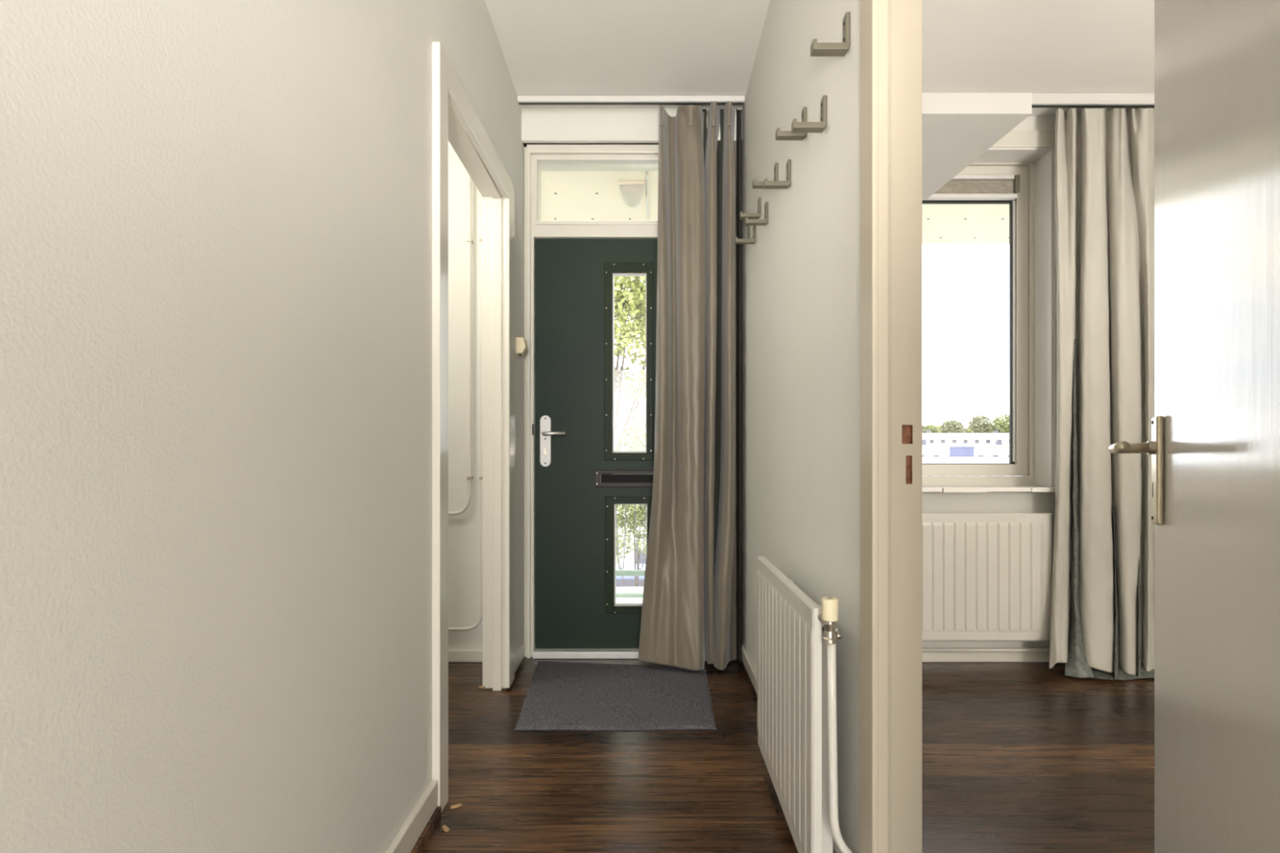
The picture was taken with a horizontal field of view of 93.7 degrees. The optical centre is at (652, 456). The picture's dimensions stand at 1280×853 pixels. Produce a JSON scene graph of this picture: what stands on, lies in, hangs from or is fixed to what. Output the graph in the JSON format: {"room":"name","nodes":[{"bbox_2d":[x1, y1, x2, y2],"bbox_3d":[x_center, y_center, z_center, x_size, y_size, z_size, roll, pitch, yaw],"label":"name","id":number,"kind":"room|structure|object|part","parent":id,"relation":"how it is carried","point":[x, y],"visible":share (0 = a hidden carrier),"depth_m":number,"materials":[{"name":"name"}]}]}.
{"room":"entrance hallway","nodes":[
{"label":"entrance hallway","id":0,"kind":"room"},
{"bbox_2d":[0,0,521,852],"bbox_3d":[-0.607,-0.335,0.600,0.085,2.580,4.403,0,0,-1],"label":"wall","id":1,"kind":"structure","parent":0,"point":[215,215],"depth_m":0.80,"materials":[{"name":"paint"}]},
{"bbox_2d":[385,780,440,852],"bbox_3d":[-0.539,0.904,-0.005,0.026,0.099,3.190,0,0,-1],"label":"baseboard","id":2,"kind":"structure","parent":1,"relation":"attached to","point":[405,840],"depth_m":1.46,"materials":[{"name":"beige paint"}]},
{"bbox_2d":[431,41,514,813],"bbox_3d":[-0.584,-0.094,2.068,0.022,2.097,0.954,0,0,-1],"label":"trim","id":3,"kind":"structure","parent":1,"relation":"attached to","point":[446,86],"depth_m":1.63,"materials":[{"name":"beige paint"}]},
{"bbox_2d":[448,101,504,690],"bbox_3d":[-0.642,-0.068,2.071,0.092,2.045,0.849,0,0,-1],"label":"trim","id":4,"kind":"structure","parent":1,"relation":"attached to","point":[493,201],"depth_m":2.46,"materials":[{"name":"beige paint"}]},
{"bbox_2d":[514,415,516,466],"bbox_3d":[-0.599,-0.068,2.598,0.014,0.216,0.031,0,0,0],"label":"light switch","id":5,"kind":"object","parent":1,"relation":"attached to","point":[515,421],"visible":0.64,"depth_m":2.60,"materials":[{"name":"plastic"}]},
{"bbox_2d":[514,415,515,466],"bbox_3d":[-0.601,-0.068,2.600,0.010,0.220,0.056,0,0,0],"label":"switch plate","id":6,"kind":"object","parent":5,"relation":"attached to","point":[514,415],"depth_m":2.60,"materials":[{"name":"plastic"}]},
{"bbox_2d":[514,643,524,672],"bbox_3d":[-0.601,0.902,2.672,0.012,0.065,0.250,0,0,-1],"label":"baseboard","id":7,"kind":"structure","parent":1,"relation":"attached to","point":[519,655],"depth_m":2.69,"materials":[{"name":"beige paint"}]},
{"bbox_2d":[515,337,528,355],"bbox_3d":[-0.586,-0.492,2.700,0.043,0.078,0.056,0,0,0],"label":"door chime","id":8,"kind":"object","parent":1,"relation":"attached to","point":[522,348],"visible":1,"depth_m":2.67,"materials":[{"name":"beige plastic"}]},
{"bbox_2d":[448,108,1057,660],"bbox_3d":[0.100,-0.335,2.890,6.600,2.580,0.180,0,0,0],"label":"wall","id":9,"kind":"structure","parent":0,"point":[541,126],"depth_m":2.80,"materials":[{"name":"paint"}]},
{"bbox_2d":[448,173,473,515],"bbox_3d":[-1.157,-0.673,2.781,0.650,1.889,0.036,0,0,0],"label":"pipe","id":10,"kind":"object","parent":9,"relation":"attached to","point":[470,242],"visible":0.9,"depth_m":2.77,"materials":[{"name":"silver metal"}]},
{"bbox_2d":[448,195,482,631],"bbox_3d":[-1.128,-0.405,2.781,0.708,2.426,0.036,0,0,0],"label":"pipe","id":11,"kind":"object","parent":9,"relation":"attached to","point":[450,628],"visible":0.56,"depth_m":2.77,"materials":[{"name":"silver metal"}]},
{"bbox_2d":[448,649,482,662],"bbox_3d":[-1.278,0.927,2.792,1.163,0.055,0.015,0,0,0],"label":"baseboard","id":12,"kind":"structure","parent":9,"relation":"attached to","point":[454,655],"depth_m":2.79,"materials":[{"name":"beige paint"}]},
{"bbox_2d":[523,142,658,146],"bbox_3d":[-0.095,-1.547,2.842,1.028,0.143,0.034,0,0,0],"label":"trim","id":13,"kind":"structure","parent":9,"relation":"attached to","point":[526,144],"depth_m":2.83,"materials":[{"name":"white wood"}]},
{"bbox_2d":[524,144,658,657],"bbox_3d":[-0.095,-0.260,2.915,1.030,2.430,0.110,0,0,0],"label":"trim","id":14,"kind":"structure","parent":9,"relation":"attached to","point":[537,232],"depth_m":2.86,"materials":[{"name":"beige paint"}]},
{"bbox_2d":[532,239,657,648],"bbox_3d":[-0.118,-0.062,2.867,0.907,1.963,0.112,0,0,0],"label":"door","id":15,"kind":"structure","parent":9,"relation":"in","point":[580,477],"depth_m":2.88,"materials":[{"name":"green paint"}]},
{"bbox_3d":[-0.511,-0.074,2.873,0.052,0.246,0.009,0,0,0],"label":"handle plate","id":16,"kind":"part","parent":15,"relation":"part of","materials":[{"name":"silver metal"}]},
{"bbox_3d":[-0.464,-0.109,2.837,0.114,0.017,0.052,0,0,0],"label":"lever","id":17,"kind":"part","parent":15,"relation":"part of","materials":[{"name":"silver metal"}]},
{"bbox_3d":[-0.107,0.471,2.874,0.237,0.560,0.008,0,0,0],"label":"pane trim","id":18,"kind":"part","parent":15,"relation":"part of","materials":[{"name":"black"}]},
{"bbox_3d":[-0.113,-0.455,2.874,0.233,0.949,0.008,0,0,0],"label":"pane trim","id":19,"kind":"part","parent":15,"relation":"part of","materials":[{"name":"black"}]},
{"bbox_2d":[534,156,658,225],"bbox_3d":[-0.115,-1.264,2.855,0.892,0.324,0.008,0,0,0],"label":"trim","id":20,"kind":"structure","parent":9,"relation":"attached to","point":[536,158],"depth_m":2.85,"materials":[{"name":"beige paint"}]},
{"bbox_2d":[922,162,1034,485],"bbox_3d":[1.336,-0.643,2.947,1.072,1.596,0.064,0,0,0],"label":"window","id":21,"kind":"structure","parent":9,"relation":"in","point":[1020,471],"depth_m":2.93,"materials":[{"name":"beige paint"}]},
{"bbox_2d":[926,174,1020,199],"bbox_3d":[1.325,-1.304,2.907,0.889,0.111,0.042,0,0,0],"label":"window blind","id":22,"kind":"object","parent":21,"relation":"attached to","point":[961,187],"visible":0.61,"depth_m":2.90,"materials":[{"name":"beige fabric"}]},
{"bbox_3d":[1.321,-1.258,2.909,0.881,0.019,0.029,0,0,0],"label":"rail","id":23,"kind":"part","parent":22,"relation":"part of","materials":[{"name":"white metal"}]},
{"bbox_3d":[1.323,-1.350,2.912,0.885,0.019,0.033,0,0,0],"label":"head rail","id":24,"kind":"part","parent":22,"relation":"part of","materials":[{"name":"white paint"}]},
{"bbox_2d":[922,652,1049,662],"bbox_3d":[1.853,0.930,2.792,2.674,0.050,0.015,0,0,0],"label":"baseboard","id":25,"kind":"structure","parent":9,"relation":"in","point":[926,656],"depth_m":2.79,"materials":[{"name":"beige paint"}]},
{"bbox_2d":[922,648,1049,652],"bbox_3d":[1.853,0.878,2.780,2.673,0.047,0.037,0,0,0],"label":"pipe","id":26,"kind":"object","parent":9,"relation":"attached to","point":[924,650],"visible":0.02,"depth_m":2.76,"materials":[{"name":"metal"}]},
{"bbox_2d":[922,512,1052,640],"bbox_3d":[1.211,0.544,2.748,1.181,0.576,0.100,0,0,0],"label":"radiator","id":27,"kind":"object","parent":9,"relation":"attached to","point":[987,576],"visible":0.49,"depth_m":2.70,"materials":[{"name":"metal"}]},
{"bbox_2d":[922,485,1055,493],"bbox_3d":[1.321,0.152,2.808,1.160,0.023,0.214,0,0,0],"label":"window sill","id":28,"kind":"structure","parent":9,"relation":"attached to","point":[944,489],"depth_m":2.71,"materials":[{"name":"tile"}]},
{"bbox_2d":[972,147,1053,486],"bbox_3d":[1.335,-0.649,2.852,1.071,1.580,0.124,0,0,0],"label":"trim","id":29,"kind":"structure","parent":9,"relation":"attached to","point":[1042,158],"depth_m":2.84,"materials":[{"name":"white paint"}]},
{"bbox_2d":[990,130,1055,486],"bbox_3d":[1.310,-0.685,2.791,1.120,1.656,0.018,0,0,0],"label":"trim","id":30,"kind":"structure","parent":9,"relation":"attached to","point":[1014,139],"depth_m":2.78,"materials":[{"name":"beige paint"}]},
{"bbox_2d":[1029,93,1154,115],"bbox_3d":[1.854,-1.605,2.739,2.672,0.039,0.118,0,0,0],"label":"trim","id":31,"kind":"structure","parent":9,"relation":"attached to","point":[1036,97],"depth_m":2.68,"materials":[{"name":"white paint"}]},
{"bbox_2d":[421,586,1154,852],"bbox_3d":[0.200,1.025,-0.235,6.800,0.140,9.330,0,0,0],"label":"floor","id":32,"kind":"structure","parent":0,"point":[1018,757],"depth_m":1.81,"materials":[{"name":"brown wood"}]},
{"bbox_2d":[441,824,449,831],"bbox_3d":[-0.528,0.951,1.534,0.011,0.004,0.028,0,0,-44],"label":"wood splinter","id":33,"kind":"object","parent":32,"relation":"on","point":[446,828],"visible":1,"depth_m":1.53,"materials":[{"name":"beige wood"}]},
{"bbox_2d":[450,803,462,808],"bbox_3d":[-0.533,0.951,1.634,0.030,0.004,0.011,0,0,-29],"label":"wood splinter","id":34,"kind":"object","parent":32,"relation":"on","point":[458,805],"visible":1,"depth_m":1.63,"materials":[{"name":"beige wood"}]},
{"bbox_2d":[533,648,639,658],"bbox_3d":[-0.111,0.938,2.869,0.907,0.032,0.083,0,0,0],"label":"threshold","id":35,"kind":"object","parent":32,"relation":"on","point":[538,653],"visible":0.6,"depth_m":2.83,"materials":[{"name":"silver metal"}]},
{"bbox_2d":[514,661,715,730],"bbox_3d":[-0.146,0.949,2.441,0.768,0.011,0.702,0,0,0],"label":"door mat","id":36,"kind":"object","parent":32,"relation":"on","point":[561,695],"visible":0.99,"depth_m":2.35,"materials":[{"name":"grey carpet"}]},
{"bbox_2d":[615,593,643,597],"bbox_3d":[0.300,0.958,4.140,6.600,0.004,0.100,0,0,0],"label":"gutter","id":37,"kind":"object","parent":32,"relation":"on","point":[617,595],"depth_m":4.13,"materials":[{"name":"green"}]},
{"bbox_2d":[615,504,645,576],"bbox_3d":[0.300,0.562,4.430,6.600,0.795,0.040,0,0,0],"label":"gallery railing","id":38,"kind":"object","parent":32,"relation":"on","point":[620,572],"visible":0.04,"depth_m":4.43,"materials":[{"name":"grey metal"}]},
{"bbox_3d":[0.300,0.860,4.430,6.600,0.041,0.030,0,0,0],"label":"rail","id":39,"kind":"part","parent":38,"relation":"part of","materials":[{"name":"green"}]},
{"bbox_2d":[742,0,860,852],"bbox_3d":[0.468,-0.335,0.600,0.095,2.580,4.400,0,0,0],"label":"wall","id":40,"kind":"structure","parent":0,"point":[801,273],"depth_m":1.64,"materials":[{"name":"paint"}]},
{"bbox_2d":[734,225,755,244],"bbox_3d":[0.378,-0.902,2.437,0.083,0.074,0.025,0,0,0],"label":"coat hook","id":41,"kind":"object","parent":40,"relation":"attached to","point":[737,241],"visible":0.91,"depth_m":2.42,"materials":[{"name":"silver metal"}]},
{"bbox_3d":[0.378,-0.877,2.437,0.083,0.022,0.025,0,0,0],"label":"arm","id":42,"kind":"part","parent":41,"relation":"part of","materials":[{"name":"silver metal"}]},
{"bbox_3d":[0.415,-0.908,2.437,0.010,0.063,0.025,0,0,0],"label":"mounting plate","id":43,"kind":"part","parent":41,"relation":"part of","materials":[{"name":"silver metal"}]},
{"bbox_2d":[745,225,750,239],"bbox_3d":[0.410,-0.974,2.574,0.020,0.078,0.025,0,0,0],"label":"coat hook","id":44,"kind":"object","parent":40,"relation":"attached to","point":[748,226],"visible":0.39,"depth_m":2.56,"materials":[{"name":"silver metal"}]},
{"bbox_3d":[0.415,-0.968,2.574,0.010,0.067,0.025,0,0,0],"label":"mounting plate","id":45,"kind":"part","parent":44,"relation":"part of","materials":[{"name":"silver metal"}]},
{"bbox_2d":[739,197,761,219],"bbox_3d":[0.379,-0.961,2.321,0.081,0.076,0.025,0,0,0],"label":"coat hook","id":46,"kind":"object","parent":40,"relation":"attached to","point":[742,215],"visible":1,"depth_m":2.31,"materials":[{"name":"silver metal"}]},
{"bbox_3d":[0.379,-0.933,2.321,0.081,0.022,0.025,0,0,0],"label":"arm","id":47,"kind":"part","parent":46,"relation":"part of","materials":[{"name":"silver metal"}]},
{"bbox_3d":[0.415,-0.966,2.321,0.010,0.065,0.025,0,0,0],"label":"mounting plate","id":48,"kind":"part","parent":46,"relation":"part of","materials":[{"name":"silver metal"}]},
{"bbox_2d":[745,201,768,225],"bbox_3d":[0.379,-0.882,2.179,0.081,0.077,0.025,0,0,0],"label":"coat hook","id":49,"kind":"object","parent":40,"relation":"attached to","point":[748,222],"visible":1,"depth_m":2.17,"materials":[{"name":"silver metal"}]},
{"bbox_3d":[0.379,-0.854,2.179,0.081,0.022,0.025,0,0,0],"label":"arm","id":50,"kind":"part","parent":49,"relation":"part of","materials":[{"name":"silver metal"}]},
{"bbox_3d":[0.415,-0.887,2.179,0.010,0.066,0.025,0,0,0],"label":"mounting plate","id":51,"kind":"part","parent":49,"relation":"part of","materials":[{"name":"silver metal"}]},
{"bbox_2d":[752,162,777,188],"bbox_3d":[0.378,-0.939,2.008,0.083,0.077,0.025,0,0,0],"label":"coat hook","id":52,"kind":"object","parent":40,"relation":"attached to","point":[756,184],"visible":0.65,"depth_m":2.00,"materials":[{"name":"silver metal"}]},
{"bbox_3d":[0.378,-0.912,2.007,0.083,0.022,0.025,0,0,0],"label":"arm","id":53,"kind":"part","parent":52,"relation":"part of","materials":[{"name":"silver metal"}]},
{"bbox_3d":[0.415,-0.945,2.007,0.010,0.066,0.025,0,0,0],"label":"mounting plate","id":54,"kind":"part","parent":52,"relation":"part of","materials":[{"name":"silver metal"}]},
{"bbox_2d":[763,159,791,188],"bbox_3d":[0.380,-0.858,1.824,0.080,0.079,0.025,0,0,0],"label":"coat hook","id":55,"kind":"object","parent":40,"relation":"attached to","point":[766,184],"visible":1,"depth_m":1.81,"materials":[{"name":"silver metal"}]},
{"bbox_3d":[0.380,-0.829,1.824,0.080,0.022,0.025,0,0,0],"label":"arm","id":56,"kind":"part","parent":55,"relation":"part of","materials":[{"name":"silver metal"}]},
{"bbox_3d":[0.415,-0.864,1.824,0.010,0.068,0.025,0,0,0],"label":"mounting plate","id":57,"kind":"part","parent":55,"relation":"part of","materials":[{"name":"silver metal"}]},
{"bbox_2d":[775,106,807,140],"bbox_3d":[0.379,-0.908,1.637,0.082,0.080,0.025,0,0,0],"label":"coat hook","id":58,"kind":"object","parent":40,"relation":"attached to","point":[780,135],"visible":0.77,"depth_m":1.62,"materials":[{"name":"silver metal"}]},
{"bbox_3d":[0.379,-0.879,1.637,0.082,0.022,0.025,0,0,0],"label":"arm","id":59,"kind":"part","parent":58,"relation":"part of","materials":[{"name":"silver metal"}]},
{"bbox_3d":[0.415,-0.913,1.637,0.010,0.069,0.025,0,0,0],"label":"mounting plate","id":60,"kind":"part","parent":58,"relation":"part of","materials":[{"name":"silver metal"}]},
{"bbox_2d":[741,644,842,852],"bbox_3d":[0.413,0.912,1.994,0.014,0.084,1.607,0,0,0],"label":"baseboard","id":61,"kind":"structure","parent":40,"relation":"attached to","point":[748,664],"depth_m":2.48,"materials":[{"name":"beige paint"}]},
{"bbox_2d":[757,555,853,852],"bbox_3d":[0.377,0.592,1.533,0.098,0.618,0.697,0,0,0],"label":"radiator","id":62,"kind":"object","parent":40,"relation":"attached to","point":[797,636],"visible":1,"depth_m":1.34,"materials":[{"name":"metal"}]},
{"bbox_3d":[0.338,0.606,1.557,0.020,0.590,0.649,0,0,0],"label":"panel","id":63,"kind":"part","parent":62,"relation":"part of","materials":[{"name":"metal"}]},
{"bbox_3d":[0.356,0.306,1.202,0.033,0.044,0.033,0,0,0],"label":"thermostat knob","id":64,"kind":"part","parent":62,"relation":"part of","materials":[{"name":"beige plastic"}]},
{"bbox_2d":[791,95,826,133],"bbox_3d":[0.379,-0.828,1.451,0.081,0.078,0.025,0,0,0],"label":"coat hook","id":65,"kind":"object","parent":40,"relation":"attached to","point":[796,126],"visible":1,"depth_m":1.44,"materials":[{"name":"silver metal"}]},
{"bbox_3d":[0.379,-0.799,1.451,0.081,0.022,0.025,0,0,0],"label":"arm","id":66,"kind":"part","parent":65,"relation":"part of","materials":[{"name":"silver metal"}]},
{"bbox_3d":[0.415,-0.833,1.451,0.010,0.067,0.025,0,0,0],"label":"mounting plate","id":67,"kind":"part","parent":65,"relation":"part of","materials":[{"name":"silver metal"}]},
{"bbox_2d":[810,12,850,56],"bbox_3d":[0.380,-0.902,1.282,0.079,0.079,0.025,0,0,0],"label":"coat hook","id":68,"kind":"object","parent":40,"relation":"attached to","point":[817,49],"visible":1,"depth_m":1.27,"materials":[{"name":"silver metal"}]},
{"bbox_3d":[0.380,-0.873,1.282,0.079,0.022,0.025,0,0,0],"label":"arm","id":69,"kind":"part","parent":68,"relation":"part of","materials":[{"name":"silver metal"}]},
{"bbox_3d":[0.415,-0.907,1.282,0.010,0.068,0.025,0,0,0],"label":"mounting plate","id":70,"kind":"part","parent":68,"relation":"part of","materials":[{"name":"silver metal"}]},
{"bbox_2d":[860,0,878,852],"bbox_3d":[0.416,-0.095,1.152,0.012,2.100,0.070,0,0,0],"label":"trim","id":71,"kind":"structure","parent":40,"relation":"attached to","point":[868,8],"depth_m":1.13,"materials":[{"name":"beige paint"}]},
{"bbox_2d":[878,0,890,852],"bbox_3d":[0.433,-0.095,1.137,0.034,2.100,0.036,0,0,0],"label":"trim","id":72,"kind":"structure","parent":40,"relation":"attached to","point":[884,6],"depth_m":1.12,"materials":[{"name":"beige paint"}]},
{"bbox_2d":[890,0,922,852],"bbox_3d":[0.478,-0.095,1.143,0.065,2.100,0.016,0,0,0],"label":"trim","id":73,"kind":"structure","parent":40,"relation":"attached to","point":[906,15],"depth_m":1.14,"materials":[{"name":"beige paint"}]},
{"bbox_2d":[902,425,912,484],"bbox_3d":[0.483,-0.004,1.143,0.020,0.112,0.015,0,0,0],"label":"strike plate","id":74,"kind":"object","parent":40,"relation":"attached to","point":[907,430],"depth_m":1.14,"materials":[{"name":"brown wood"}]},
{"bbox_2d":[1108,0,1279,852],"bbox_3d":[0.680,-0.066,0.716,0.120,2.018,0.826,0,0,28],"label":"door","id":75,"kind":"structure","parent":40,"relation":"in","point":[1214,447],"depth_m":0.81,"materials":[{"name":"wood"}]},
{"bbox_3d":[0.795,-0.015,1.015,0.132,0.020,0.051,0,0,-38],"label":"lever","id":76,"kind":"part","parent":75,"relation":"part of","materials":[{"name":"metal"}]},
{"bbox_3d":[0.865,0.024,1.027,0.011,0.185,0.038,0,0,28],"label":"handle plate","id":77,"kind":"part","parent":75,"relation":"part of","materials":[{"name":"metal"}]},
{"bbox_2d":[484,0,1154,108],"bbox_3d":[0.100,-1.700,-0.960,6.600,0.150,7.880,0,0,0],"label":"ceiling","id":78,"kind":"structure","parent":0,"point":[549,47],"depth_m":2.37,"materials":[{"name":"paint"}]},
{"bbox_2d":[517,95,745,105],"bbox_3d":[-0.095,-1.609,2.715,1.024,0.029,0.034,0,0,0],"label":"rail","id":79,"kind":"object","parent":78,"relation":"attached to","point":[522,100],"visible":1,"depth_m":2.70,"materials":[{"name":"white metal"}]},
{"bbox_2d":[638,102,742,671],"bbox_3d":[0.176,-0.336,2.715,0.473,2.588,0.227,0,0,0],"label":"curtain","id":80,"kind":"object","parent":79,"relation":"hanging from","point":[691,611],"visible":1,"depth_m":2.67,"materials":[{"name":"grey fabric"}]},
{"bbox_2d":[922,93,1031,199],"bbox_3d":[0.891,-1.178,2.336,0.750,0.071,0.672,0,0,0],"label":"shelf","id":81,"kind":"object","parent":78,"relation":"attached to","point":[958,128],"visible":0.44,"depth_m":2.07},
{"bbox_2d":[1031,102,1154,107],"bbox_3d":[1.851,-1.577,2.695,2.659,0.015,0.034,0,0,0],"label":"rail","id":82,"kind":"object","parent":78,"relation":"attached to","point":[1034,104],"visible":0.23,"depth_m":2.69,"materials":[{"name":"white metal"}]},
{"bbox_2d":[1048,107,1154,679],"bbox_3d":[2.064,-0.309,2.650,0.670,2.553,0.205,0,0,0],"label":"curtain","id":83,"kind":"object","parent":82,"relation":"hanging from","point":[1102,620],"visible":0.84,"depth_m":2.65,"materials":[{"name":"beige fabric"}]},
{"label":"outside","id":84,"kind":"structure","parent":0,"visible":0},
{"bbox_2d":[615,522,618,564],"bbox_3d":[20.000,4.405,132.300,280.000,0.500,255.400,0,0,0],"label":"ground","id":85,"kind":"structure","parent":84,"point":[616,557],"depth_m":25.19,"materials":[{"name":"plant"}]},
{"bbox_2d":[614,276,645,451],"bbox_3d":[-0.579,-0.524,12.244,3.980,9.364,2.401,0,0,0],"label":"leafy tree","id":86,"kind":"object","parent":85,"relation":"on","point":[632,301],"visible":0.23,"depth_m":11.89,"materials":[{"name":"green plant"}]},
{"bbox_2d":[614,417,646,586],"bbox_3d":[-0.237,1.768,9.642,1.251,4.778,0.919,0,0,0],"label":"young tree","id":87,"kind":"object","parent":85,"relation":"on","point":[633,442],"visible":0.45,"depth_m":9.49,"materials":[{"name":"green plant"}]},
{"bbox_2d":[616,504,646,564],"bbox_3d":[0.725,2.555,19.000,3.650,3.200,4.200,0,0,0],"label":"house","id":88,"kind":"structure","parent":85,"relation":"on","point":[629,559],"depth_m":17.00,"materials":[{"name":"white"}]},
{"bbox_2d":[922,424,926,432],"bbox_3d":[57.140,-1.573,129.758,5.282,11.467,4.738,0,0,0],"label":"tree","id":89,"kind":"object","parent":85,"relation":"on","point":[923,428],"visible":0.02,"depth_m":128.50,"materials":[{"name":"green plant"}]},
{"bbox_2d":[924,424,941,432],"bbox_3d":[67.727,-1.850,145.791,4.625,12.018,4.298,0,0,0],"label":"tree","id":90,"kind":"object","parent":85,"relation":"on","point":[932,428],"visible":0.31,"depth_m":144.78,"materials":[{"name":"green plant"}]},
{"bbox_2d":[940,419,968,432],"bbox_3d":[65.130,-1.975,129.768,5.921,12.270,5.054,0,0,0],"label":"tree","id":91,"kind":"object","parent":85,"relation":"on","point":[953,426],"visible":0.55,"depth_m":128.62,"materials":[{"name":"green plant"}]},
{"bbox_2d":[922,430,1008,444],"bbox_3d":[58.474,-0.449,116.000,29.347,9.208,12.400,0,0,0],"label":"building","id":92,"kind":"structure","parent":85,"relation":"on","point":[932,438],"depth_m":109.99,"materials":[{"name":"white"}]},
{"bbox_2d":[922,439,1008,457],"bbox_3d":[37.441,1.025,75.000,21.124,6.260,10.400,0,0,0],"label":"building","id":93,"kind":"structure","parent":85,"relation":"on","point":[998,450],"depth_m":70.00,"materials":[{"name":"white"}]},
{"bbox_2d":[922,446,1008,463],"bbox_3d":[22.521,1.701,49.000,9.084,4.908,10.400,0,0,0],"label":"block","id":94,"kind":"object","parent":85,"relation":"on","point":[957,455],"visible":0.12,"depth_m":44.00,"materials":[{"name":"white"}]},
{"bbox_3d":[23.245,-0.362,45.050,1.795,0.782,0.100,0,0,0],"label":"roof panel","id":95,"kind":"part","parent":94,"relation":"part of","materials":[{"name":"blue"}]},
{"bbox_2d":[965,414,992,432],"bbox_3d":[88.308,-3.579,161.864,7.418,15.476,6.207,0,0,0],"label":"tree","id":96,"kind":"object","parent":85,"relation":"on","point":[975,426],"visible":0.56,"depth_m":160.47,"materials":[{"name":"green plant"}]},
{"bbox_2d":[983,425,1004,432],"bbox_3d":[73.754,-1.377,129.703,4.100,11.073,3.909,0,0,0],"label":"tree","id":97,"kind":"object","parent":85,"relation":"on","point":[990,428],"visible":0.24,"depth_m":129.06,"materials":[{"name":"green plant"}]},
{"bbox_2d":[990,413,1008,432],"bbox_3d":[86.004,-3.179,145.938,7.689,14.675,6.434,0,0,0],"label":"tree","id":98,"kind":"object","parent":85,"relation":"on","point":[1004,425],"visible":0.27,"depth_m":144.72,"materials":[{"name":"green plant"}]},
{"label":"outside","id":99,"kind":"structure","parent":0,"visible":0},
{"bbox_2d":[541,171,1008,244],"bbox_3d":[0.300,-1.554,3.600,6.600,0.123,1.240,0,0,0],"label":"soffit","id":100,"kind":"structure","parent":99,"point":[566,196],"depth_m":3.63,"materials":[{"name":"beige paint"}]},
{"bbox_2d":[617,171,648,219],"bbox_3d":[-0.103,-1.451,3.450,0.168,0.088,0.600,0,0,0],"label":"lamp","id":101,"kind":"object","parent":100,"relation":"attached to","point":[632,192],"visible":1,"depth_m":3.28,"materials":[{"name":"white glass"}]},
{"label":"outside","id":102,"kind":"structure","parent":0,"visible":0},
{"bbox_3d":[0.000,4.135,14.900,40.000,0.040,3.400,0,0,0],"label":"pavement","id":103,"kind":"object","parent":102,"visible":0},
{"bbox_2d":[615,563,645,586],"bbox_3d":[-0.924,3.426,14.600,4.037,1.379,1.640,0,0,0],"label":"parked car","id":104,"kind":"object","parent":103,"relation":"on","point":[628,580],"visible":0.02,"depth_m":13.80,"materials":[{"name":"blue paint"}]}
]}

